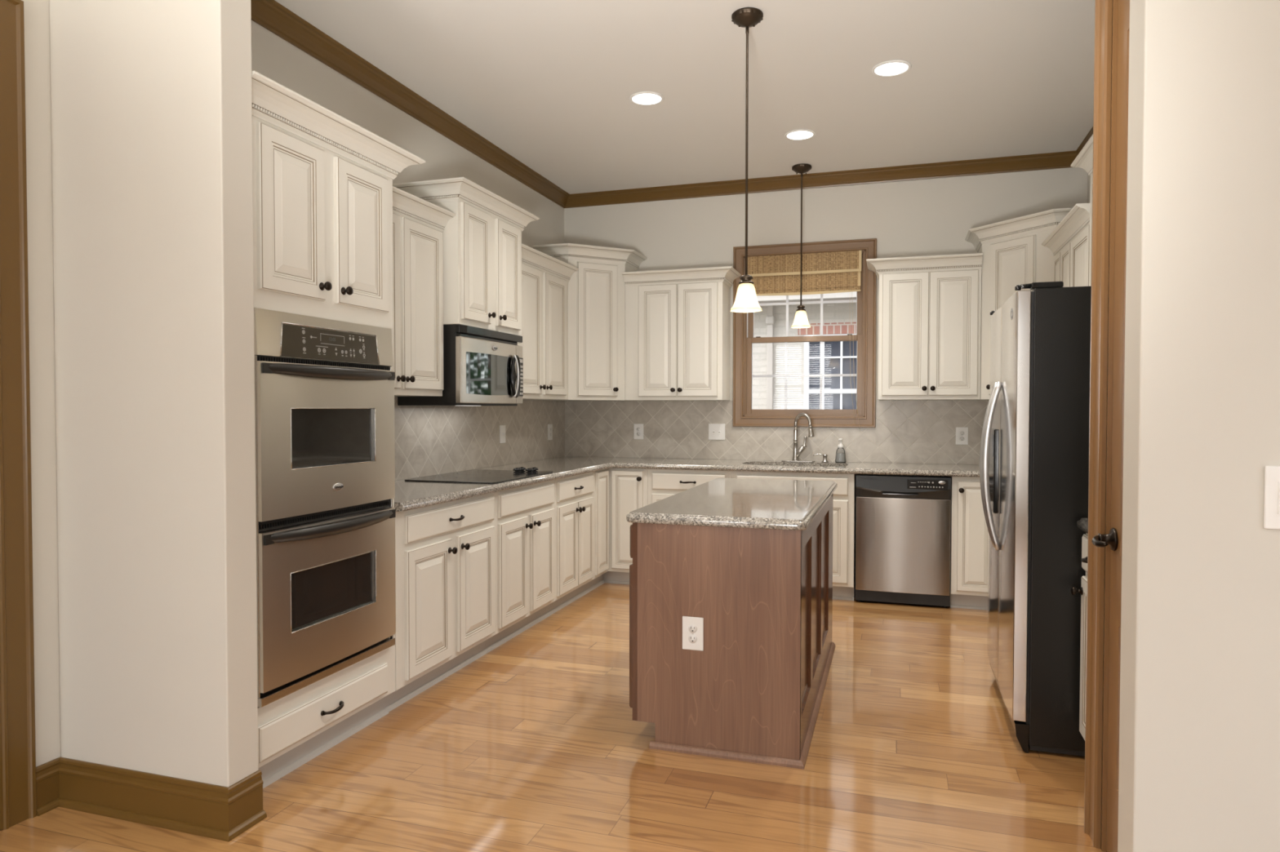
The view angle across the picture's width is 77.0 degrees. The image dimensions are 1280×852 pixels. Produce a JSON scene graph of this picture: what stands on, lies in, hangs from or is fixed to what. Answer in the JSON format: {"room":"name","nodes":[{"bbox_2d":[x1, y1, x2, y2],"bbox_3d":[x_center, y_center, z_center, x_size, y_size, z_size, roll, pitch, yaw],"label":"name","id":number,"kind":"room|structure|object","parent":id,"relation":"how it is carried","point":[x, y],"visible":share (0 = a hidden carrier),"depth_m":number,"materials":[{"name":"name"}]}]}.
{"room":"kitchen","nodes":[
{"label":"kitchen","id":0,"kind":"room"},
{"bbox_2d":[49,0,257,786],"bbox_3d":[-1.584,-0.279,2.613,0.705,3.074,0.125,0,1,18],"label":"wall","id":1,"kind":"structure","parent":0,"point":[151,100],"depth_m":2.54,"materials":[{"name":"paint"}]},
{"bbox_2d":[35,756,266,841],"bbox_3d":[-1.585,1.184,2.596,0.752,0.150,0.157,0,1,12],"label":"baseboard","id":2,"kind":"structure","parent":1,"relation":"attached to","point":[219,812],"depth_m":2.56,"materials":[{"name":"brown paint"}]},
{"bbox_2d":[21,0,564,766],"bbox_3d":[-2.148,-0.271,2.250,0.150,3.074,9.500,0,1,18],"label":"wall","id":3,"kind":"structure","parent":0,"point":[273,57],"depth_m":2.65,"materials":[{"name":"paint"}]},
{"bbox_2d":[0,0,36,830],"bbox_3d":[-2.108,-0.031,2.095,0.024,2.600,1.000,0,1,18],"label":"door frame","id":4,"kind":"structure","parent":3,"relation":"in","point":[18,795],"depth_m":2.53,"materials":[{"name":"brown paint"}]},
{"bbox_2d":[392,186,455,396],"bbox_3d":[-1.311,-0.644,3.979,0.389,0.980,0.897,0,1,18],"label":"upper cabinet","id":5,"kind":"object","parent":3,"relation":"attached to","point":[419,224],"visible":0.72,"depth_m":4.10,"materials":[{"name":"beige paint"}]},
{"bbox_2d":[392,177,539,336],"bbox_3d":[-1.013,-0.938,4.748,0.486,0.756,0.945,0,1,18],"label":"upper cabinet","id":6,"kind":"object","parent":3,"relation":"attached to","point":[482,242],"visible":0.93,"depth_m":4.51,"materials":[{"name":"beige paint"}]},
{"bbox_2d":[397,324,523,405],"bbox_3d":[-1.020,-0.339,4.763,0.455,0.439,0.760,0,1,18],"label":"microwave","id":7,"kind":"object","parent":6,"relation":"attached to","point":[482,366],"visible":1,"depth_m":4.51,"materials":[{"name":"silver metal"}]},
{"bbox_2d":[519,359,522,395],"bbox_3d":[-0.747,-0.307,5.026,0.001,0.222,0.065,0,1,18],"label":"print","id":8,"kind":"object","parent":7,"relation":"attached to","point":[521,360],"depth_m":5.04,"materials":[{"name":"grey"}]},
{"bbox_2d":[394,397,564,480],"bbox_3d":[-1.132,0.056,5.190,0.008,0.464,3.280,0,1,18],"label":"backsplash","id":9,"kind":"structure","parent":3,"relation":"attached to","point":[429,440],"depth_m":5.26,"materials":[{"name":"tile"}]},
{"bbox_2d":[499,425,505,443],"bbox_3d":[-0.963,0.058,5.675,0.019,0.127,0.083,0,1,18],"label":"wall outlet","id":10,"kind":"object","parent":3,"relation":"attached to","point":[502,428],"visible":1,"depth_m":5.67,"materials":[{"name":"white plastic"}]},
{"bbox_2d":[517,243,578,399],"bbox_3d":[-0.791,-0.678,5.611,0.389,0.978,0.989,0,1,18],"label":"upper cabinet","id":11,"kind":"object","parent":3,"relation":"attached to","point":[545,278],"visible":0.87,"depth_m":5.61,"materials":[{"name":"beige paint"}]},
{"bbox_2d":[547,424,552,439],"bbox_3d":[-0.720,0.049,6.455,0.008,0.127,0.083,0,1,18],"label":"wall outlet","id":12,"kind":"object","parent":3,"relation":"attached to","point":[549,426],"visible":1,"depth_m":6.45,"materials":[{"name":"white plastic"}]},
{"bbox_2d":[0,582,1106,851],"bbox_3d":[1.017,1.351,1.272,6.800,0.120,9.790,0,1,18],"label":"floor","id":13,"kind":"structure","parent":0,"point":[535,744],"depth_m":2.86,"materials":[{"name":"brown wood"}]},
{"bbox_2d":[251,71,425,788],"bbox_3d":[-1.413,0.054,3.147,0.709,2.386,0.971,0,1,18],"label":"tall cabinet","id":14,"kind":"object","parent":13,"relation":"on","point":[322,181],"visible":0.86,"depth_m":2.98,"materials":[{"name":"beige paint"}]},
{"bbox_2d":[253,307,395,707],"bbox_3d":[-1.408,0.267,3.120,0.641,1.338,0.756,0,1,18],"label":"double oven","id":15,"kind":"object","parent":14,"relation":"in","point":[324,388],"visible":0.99,"depth_m":2.96,"materials":[{"name":"silver metal"}]},
{"bbox_2d":[302,328,365,358],"bbox_3d":[-1.151,-0.309,3.041,0.004,0.091,0.355,0,1,18],"label":"print","id":16,"kind":"object","parent":15,"relation":"on","point":[317,343],"depth_m":3.03,"materials":[{"name":"grey plastic"}]},
{"bbox_2d":[385,492,495,711],"bbox_3d":[-1.173,0.792,3.968,0.662,0.874,0.900,0,1,18],"label":"base cabinet","id":17,"kind":"object","parent":13,"relation":"on","point":[445,577],"visible":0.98,"depth_m":3.78,"materials":[{"name":"beige paint"}]},
{"bbox_2d":[484,480,555,652],"bbox_3d":[-0.917,0.775,4.773,0.662,0.874,0.789,0,1,18],"label":"base cabinet","id":18,"kind":"object","parent":13,"relation":"on","point":[525,548],"visible":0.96,"depth_m":4.61,"materials":[{"name":"beige paint"}]},
{"bbox_2d":[546,471,594,616],"bbox_3d":[-0.694,0.759,5.472,0.662,0.874,0.676,0,1,18],"label":"base cabinet","id":19,"kind":"object","parent":13,"relation":"on","point":[574,500],"visible":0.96,"depth_m":5.33,"materials":[{"name":"beige paint"}]},
{"bbox_2d":[585,468,648,592],"bbox_3d":[-0.334,0.744,6.191,0.912,0.874,0.912,0,1,18],"label":"base cabinet","id":20,"kind":"object","parent":13,"relation":"on","point":[617,492],"visible":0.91,"depth_m":5.94,"materials":[{"name":"beige paint"}]},
{"bbox_2d":[648,469,730,504],"bbox_3d":[0.433,0.747,6.079,0.616,0.874,0.662,0,1,18],"label":"base cabinet","id":21,"kind":"object","parent":13,"relation":"on","point":[662,483],"visible":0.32,"depth_m":5.83,"materials":[{"name":"beige paint"}]},
{"bbox_2d":[629,493,835,769],"bbox_3d":[0.497,0.797,3.796,0.724,0.874,1.594,0,1,18],"label":"kitchen island","id":22,"kind":"object","parent":13,"relation":"on","point":[754,691],"visible":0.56,"depth_m":3.05,"materials":[{"name":"brown wood"}]},
{"bbox_2d":[682,616,703,651],"bbox_3d":[0.202,0.791,3.067,0.083,0.127,0.008,0,1,18],"label":"wall outlet","id":23,"kind":"object","parent":22,"relation":"attached to","point":[692,627],"visible":1,"depth_m":3.06,"materials":[{"name":"white plastic"}]},
{"bbox_2d":[688,624,697,633],"bbox_3d":[0.201,0.772,3.064,0.033,0.033,0.002,0,1,18],"label":"socket","id":24,"kind":"object","parent":23,"relation":"attached to","point":[692,628],"depth_m":3.06,"materials":[{"name":"white plastic"}]},
{"bbox_2d":[688,634,697,643],"bbox_3d":[0.201,0.811,3.065,0.033,0.033,0.002,0,1,18],"label":"socket","id":25,"kind":"object","parent":23,"relation":"attached to","point":[692,638],"depth_m":3.06,"materials":[{"name":"white plastic"}]},
{"bbox_2d":[626,478,837,530],"bbox_3d":[0.520,0.340,3.798,0.695,0.040,1.658,0,1,18],"label":"island countertop","id":26,"kind":"structure","parent":22,"relation":"on","point":[739,503],"depth_m":3.37,"materials":[{"name":"stone"}]},
{"bbox_2d":[730,471,857,600],"bbox_3d":[1.132,0.753,5.856,0.850,0.874,0.662,0,1,18],"label":"base cabinet","id":27,"kind":"object","parent":13,"relation":"on","point":[844,496],"visible":0.15,"depth_m":5.48,"materials":[{"name":"beige paint"}]},
{"bbox_2d":[855,474,951,608],"bbox_3d":[1.831,0.762,5.620,0.604,0.868,0.609,0,1,18],"label":"dishwasher","id":28,"kind":"object","parent":13,"relation":"on","point":[903,522],"visible":1,"depth_m":5.35,"materials":[{"name":"silver metal"}]},
{"bbox_2d":[909,481,942,488],"bbox_3d":[1.880,0.386,5.280,0.208,0.041,0.001,0,1,18],"label":"control panel","id":29,"kind":"object","parent":28,"relation":"attached to","point":[912,484],"depth_m":5.28,"materials":[{"name":"grey plastic"}]},
{"bbox_2d":[950,476,988,609],"bbox_3d":[2.513,0.766,5.301,0.882,0.874,0.882,0,1,18],"label":"base cabinet","id":30,"kind":"object","parent":13,"relation":"on","point":[969,555],"visible":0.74,"depth_m":5.24,"materials":[{"name":"beige paint"}]},
{"bbox_2d":[394,456,979,511],"bbox_3d":[0.725,0.323,4.603,3.889,0.040,3.280,0,1,18],"label":"countertop","id":31,"kind":"structure","parent":30,"relation":"on","point":[409,495],"depth_m":5.46,"materials":[{"name":"stone"}]},
{"bbox_2d":[404,466,552,484],"bbox_3d":[-0.926,0.280,4.749,0.560,0.034,0.800,0,1,18],"label":"cooktop","id":32,"kind":"object","parent":31,"relation":"in","point":[474,476],"visible":1,"depth_m":4.69,"materials":[{"name":"black glass"}]},
{"bbox_2d":[781,413,814,462],"bbox_3d":[1.197,0.085,6.089,0.251,0.370,0.094,0,1,18],"label":"kitchen faucet","id":33,"kind":"object","parent":31,"relation":"on","point":[797,452],"visible":1,"depth_m":6.09,"materials":[{"name":"silver metal"}]},
{"bbox_2d":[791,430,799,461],"bbox_3d":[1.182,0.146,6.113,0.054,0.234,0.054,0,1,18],"label":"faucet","id":34,"kind":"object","parent":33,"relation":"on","point":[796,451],"depth_m":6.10,"materials":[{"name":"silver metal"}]},
{"bbox_2d":[813,453,828,462],"bbox_3d":[1.363,0.239,6.058,0.114,0.064,0.052,0,1,18],"label":"soap dispenser","id":35,"kind":"object","parent":31,"relation":"on","point":[824,456],"visible":1,"depth_m":6.04,"materials":[{"name":"silver metal"}]},
{"bbox_2d":[835,438,845,462],"bbox_3d":[1.501,0.182,6.018,0.080,0.179,0.062,0,1,18],"label":"soap bottle","id":36,"kind":"object","parent":31,"relation":"on","point":[840,457],"visible":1,"depth_m":6.00,"materials":[{"name":"plastic"}]},
{"bbox_2d":[979,281,1091,756],"bbox_3d":[1.904,0.347,3.402,0.857,1.795,0.913,0,1,18],"label":"refrigerator","id":37,"kind":"object","parent":13,"relation":"on","point":[1034,452],"visible":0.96,"depth_m":3.05,"materials":[{"name":"black metal"}]},
{"bbox_2d":[1070,533,1088,740],"bbox_3d":[1.821,0.823,2.697,0.620,0.874,0.436,0,1,18],"label":"base cabinet","id":38,"kind":"object","parent":13,"relation":"on","point":[1083,590],"visible":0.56,"depth_m":2.92,"materials":[{"name":"beige paint"}]},
{"bbox_2d":[1076,518,1088,533],"bbox_3d":[1.838,0.366,2.681,0.601,0.040,0.437,0,1,18],"label":"countertop","id":39,"kind":"structure","parent":38,"relation":"on","point":[1082,524],"depth_m":2.91,"materials":[{"name":"stone"}]},
{"bbox_2d":[274,0,1094,194],"bbox_3d":[1.020,-1.842,1.202,6.800,0.120,9.790,0,1,18],"label":"ceiling","id":40,"kind":"structure","parent":0,"point":[550,84],"depth_m":4.24,"materials":[{"name":"paint"}]},
{"bbox_2d":[629,91,664,106],"bbox_3d":[0.038,-1.853,4.555,0.198,0.008,0.198,0,1,18],"label":"recessed light","id":41,"kind":"object","parent":40,"relation":"in","point":[644,98],"visible":1,"depth_m":4.54,"materials":[{"name":"white plastic"}]},
{"bbox_2d":[730,7,763,312],"bbox_3d":[0.478,-1.177,3.604,0.144,1.318,0.144,0,1,18],"label":"pendant light","id":42,"kind":"object","parent":40,"relation":"hanging from","point":[746,300],"visible":1,"depth_m":3.59,"materials":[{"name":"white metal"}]},
{"bbox_2d":[784,129,815,140],"bbox_3d":[1.025,-1.865,5.157,0.198,0.008,0.198,0,1,18],"label":"recessed light","id":43,"kind":"object","parent":40,"relation":"in","point":[796,135],"visible":1,"depth_m":5.15,"materials":[{"name":"white plastic"}]},
{"bbox_2d":[791,164,811,328],"bbox_3d":[1.174,-1.302,5.851,0.144,1.166,0.144,0,1,18],"label":"pendant light","id":44,"kind":"object","parent":40,"relation":"hanging from","point":[801,321],"visible":1,"depth_m":5.83,"materials":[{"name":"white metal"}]},
{"bbox_2d":[871,60,911,76],"bbox_3d":[1.297,-1.843,4.150,0.198,0.008,0.198,0,1,18],"label":"recessed light","id":45,"kind":"object","parent":40,"relation":"in","point":[891,68],"visible":1,"depth_m":4.14,"materials":[{"name":"white plastic"}]},
{"bbox_2d":[564,167,1087,464],"bbox_3d":[1.244,-0.356,6.228,4.200,3.074,0.140,0,1,18],"label":"wall","id":46,"kind":"structure","parent":0,"point":[929,217],"depth_m":6.06,"materials":[{"name":"paint"}]},
{"bbox_2d":[527,243,646,400],"bbox_3d":[-0.399,-0.779,6.287,0.724,1.155,0.724,0,1,18],"label":"upper cabinet","id":47,"kind":"object","parent":46,"relation":"attached to","point":[596,291],"visible":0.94,"depth_m":6.12,"materials":[{"name":"beige paint"}]},
{"bbox_2d":[633,423,643,439],"bbox_3d":[-0.011,0.045,6.549,0.083,0.127,0.008,0,1,18],"label":"wall outlet","id":48,"kind":"object","parent":46,"relation":"attached to","point":[637,428],"visible":1,"depth_m":6.55,"materials":[{"name":"white plastic"}]},
{"bbox_2d":[621,266,741,400],"bbox_3d":[0.325,-0.690,6.234,0.855,0.980,0.389,0,1,18],"label":"upper cabinet","id":49,"kind":"object","parent":46,"relation":"attached to","point":[677,322],"visible":1,"depth_m":6.12,"materials":[{"name":"beige paint"}]},
{"bbox_2d":[708,423,724,439],"bbox_3d":[0.605,0.046,6.347,0.133,0.127,0.019,0,1,18],"label":"light switch","id":50,"kind":"object","parent":46,"relation":"attached to","point":[716,431],"visible":1,"depth_m":6.35,"materials":[{"name":"white plastic"}]},
{"bbox_2d":[564,400,989,464],"bbox_3d":[1.224,0.036,6.165,3.894,0.464,0.008,0,1,18],"label":"backsplash","id":51,"kind":"structure","parent":46,"relation":"attached to","point":[914,431],"depth_m":6.25,"materials":[{"name":"tile"}]},
{"bbox_2d":[733,238,876,427],"bbox_3d":[1.261,-0.693,6.196,1.073,1.400,0.156,0,1,18],"label":"window","id":52,"kind":"structure","parent":46,"relation":"in","point":[744,415],"depth_m":6.15,"materials":[{"name":"brown paint"}]},
{"bbox_2d":[751,341,857,409],"bbox_3d":[1.262,-0.388,6.206,0.801,0.520,0.011,0,1,18],"label":"window pane","id":53,"kind":"object","parent":52,"relation":"attached to","point":[785,375],"depth_m":6.22,"materials":[{"name":"clear glass"}]},
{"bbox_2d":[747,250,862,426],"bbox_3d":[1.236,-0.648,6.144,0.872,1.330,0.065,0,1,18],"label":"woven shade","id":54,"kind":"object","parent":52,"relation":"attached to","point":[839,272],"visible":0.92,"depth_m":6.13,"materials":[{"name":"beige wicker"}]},
{"bbox_2d":[753,291,857,337],"bbox_3d":[1.273,-0.979,6.226,0.789,0.576,0.011,0,1,18],"label":"window pane","id":55,"kind":"object","parent":52,"relation":"attached to","point":[821,302],"depth_m":6.21,"materials":[{"name":"clear glass"}]},
{"bbox_2d":[866,253,982,399],"bbox_3d":[1.998,-0.676,5.702,0.754,0.980,0.389,0,1,18],"label":"upper cabinet","id":56,"kind":"object","parent":46,"relation":"attached to","point":[930,313],"visible":1,"depth_m":5.56,"materials":[{"name":"beige paint"}]},
{"bbox_2d":[955,426,968,444],"bbox_3d":[2.324,0.072,5.806,0.083,0.127,0.008,0,1,18],"label":"wall outlet","id":57,"kind":"object","parent":46,"relation":"attached to","point":[962,433],"visible":1,"depth_m":5.80,"materials":[{"name":"white plastic"}]},
{"bbox_2d":[964,208,1072,399],"bbox_3d":[2.591,-0.755,5.307,0.779,1.155,0.779,0,1,18],"label":"upper cabinet","id":58,"kind":"object","parent":46,"relation":"attached to","point":[1014,254],"visible":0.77,"depth_m":5.27,"materials":[{"name":"beige paint"}]},
{"bbox_2d":[1087,173,1090,203],"bbox_3d":[2.520,-0.296,3.561,0.150,3.074,4.170,0,1,18],"label":"wall","id":59,"kind":"structure","parent":0,"point":[1088,176],"depth_m":5.51,"materials":[{"name":"paint"}]},
{"bbox_2d":[1041,203,1089,287],"bbox_3d":[2.527,-0.642,4.468,0.389,0.963,1.027,0,1,18],"label":"upper cabinet","id":60,"kind":"object","parent":59,"relation":"attached to","point":[1069,241],"visible":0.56,"depth_m":4.38,"materials":[{"name":"beige paint"}]},
{"bbox_2d":[1071,134,1093,286],"bbox_3d":[2.189,-0.951,3.421,0.404,0.730,1.320,0,1,18],"label":"upper cabinet","id":61,"kind":"object","parent":59,"relation":"attached to","point":[1084,160],"visible":0.02,"depth_m":3.94,"materials":[{"name":"beige paint"}]},
{"bbox_2d":[1100,12,1112,848],"bbox_3d":[1.628,-0.264,2.079,0.650,3.074,0.806,0,1,18],"label":"door","id":62,"kind":"structure","parent":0,"point":[1112,12],"depth_m":2.38,"materials":[{"name":"paint"}]},
{"bbox_2d":[250,0,1093,208],"bbox_3d":[0.592,-1.804,4.142,3.900,0.088,4.170,0,1,18],"label":"trim","id":63,"kind":"structure","parent":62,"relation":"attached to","point":[270,15],"depth_m":5.62,"materials":[{"name":"brown paint"}]},
{"bbox_2d":[1084,0,1129,851],"bbox_3d":[1.325,-0.068,2.130,0.156,2.680,0.706,0,1,18],"label":"door frame","id":64,"kind":"structure","parent":62,"relation":"in","point":[1101,769],"depth_m":2.37,"materials":[{"name":"brown paint"}]},
{"bbox_2d":[1117,0,1279,851],"bbox_3d":[2.678,-0.244,1.257,3.351,3.074,0.125,0,1,18],"label":"wall","id":65,"kind":"structure","parent":0,"point":[1199,721],"depth_m":1.68,"materials":[{"name":"paint"}]},
{"bbox_2d":[1263,466,1279,529],"bbox_3d":[1.334,0.146,1.623,0.124,0.129,0.009,0,1,18],"label":"light switch","id":66,"kind":"object","parent":65,"relation":"attached to","point":[1272,473],"visible":1,"depth_m":1.64,"materials":[{"name":"white plastic"}]},
{"label":"outside","id":67,"kind":"structure","parent":0,"visible":0},
{"bbox_3d":[7.357,1.166,25.309,32.000,0.100,39.859,0,1,18],"label":"ground","id":68,"kind":"structure","parent":67,"visible":0},
{"bbox_2d":[752,291,857,409],"bbox_3d":[-0.098,-1.044,9.579,7.300,5.000,0.660,0,1,18],"label":"house","id":69,"kind":"structure","parent":68,"relation":"on","point":[803,357],"depth_m":9.09,"materials":[{"name":"paint"}]},
{"bbox_2d":[808,341,856,409],"bbox_3d":[2.366,-0.374,8.963,0.950,1.192,0.026,0,1,18],"label":"window","id":70,"kind":"structure","parent":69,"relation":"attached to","point":[837,390],"depth_m":9.03,"materials":[{"name":"glass"}]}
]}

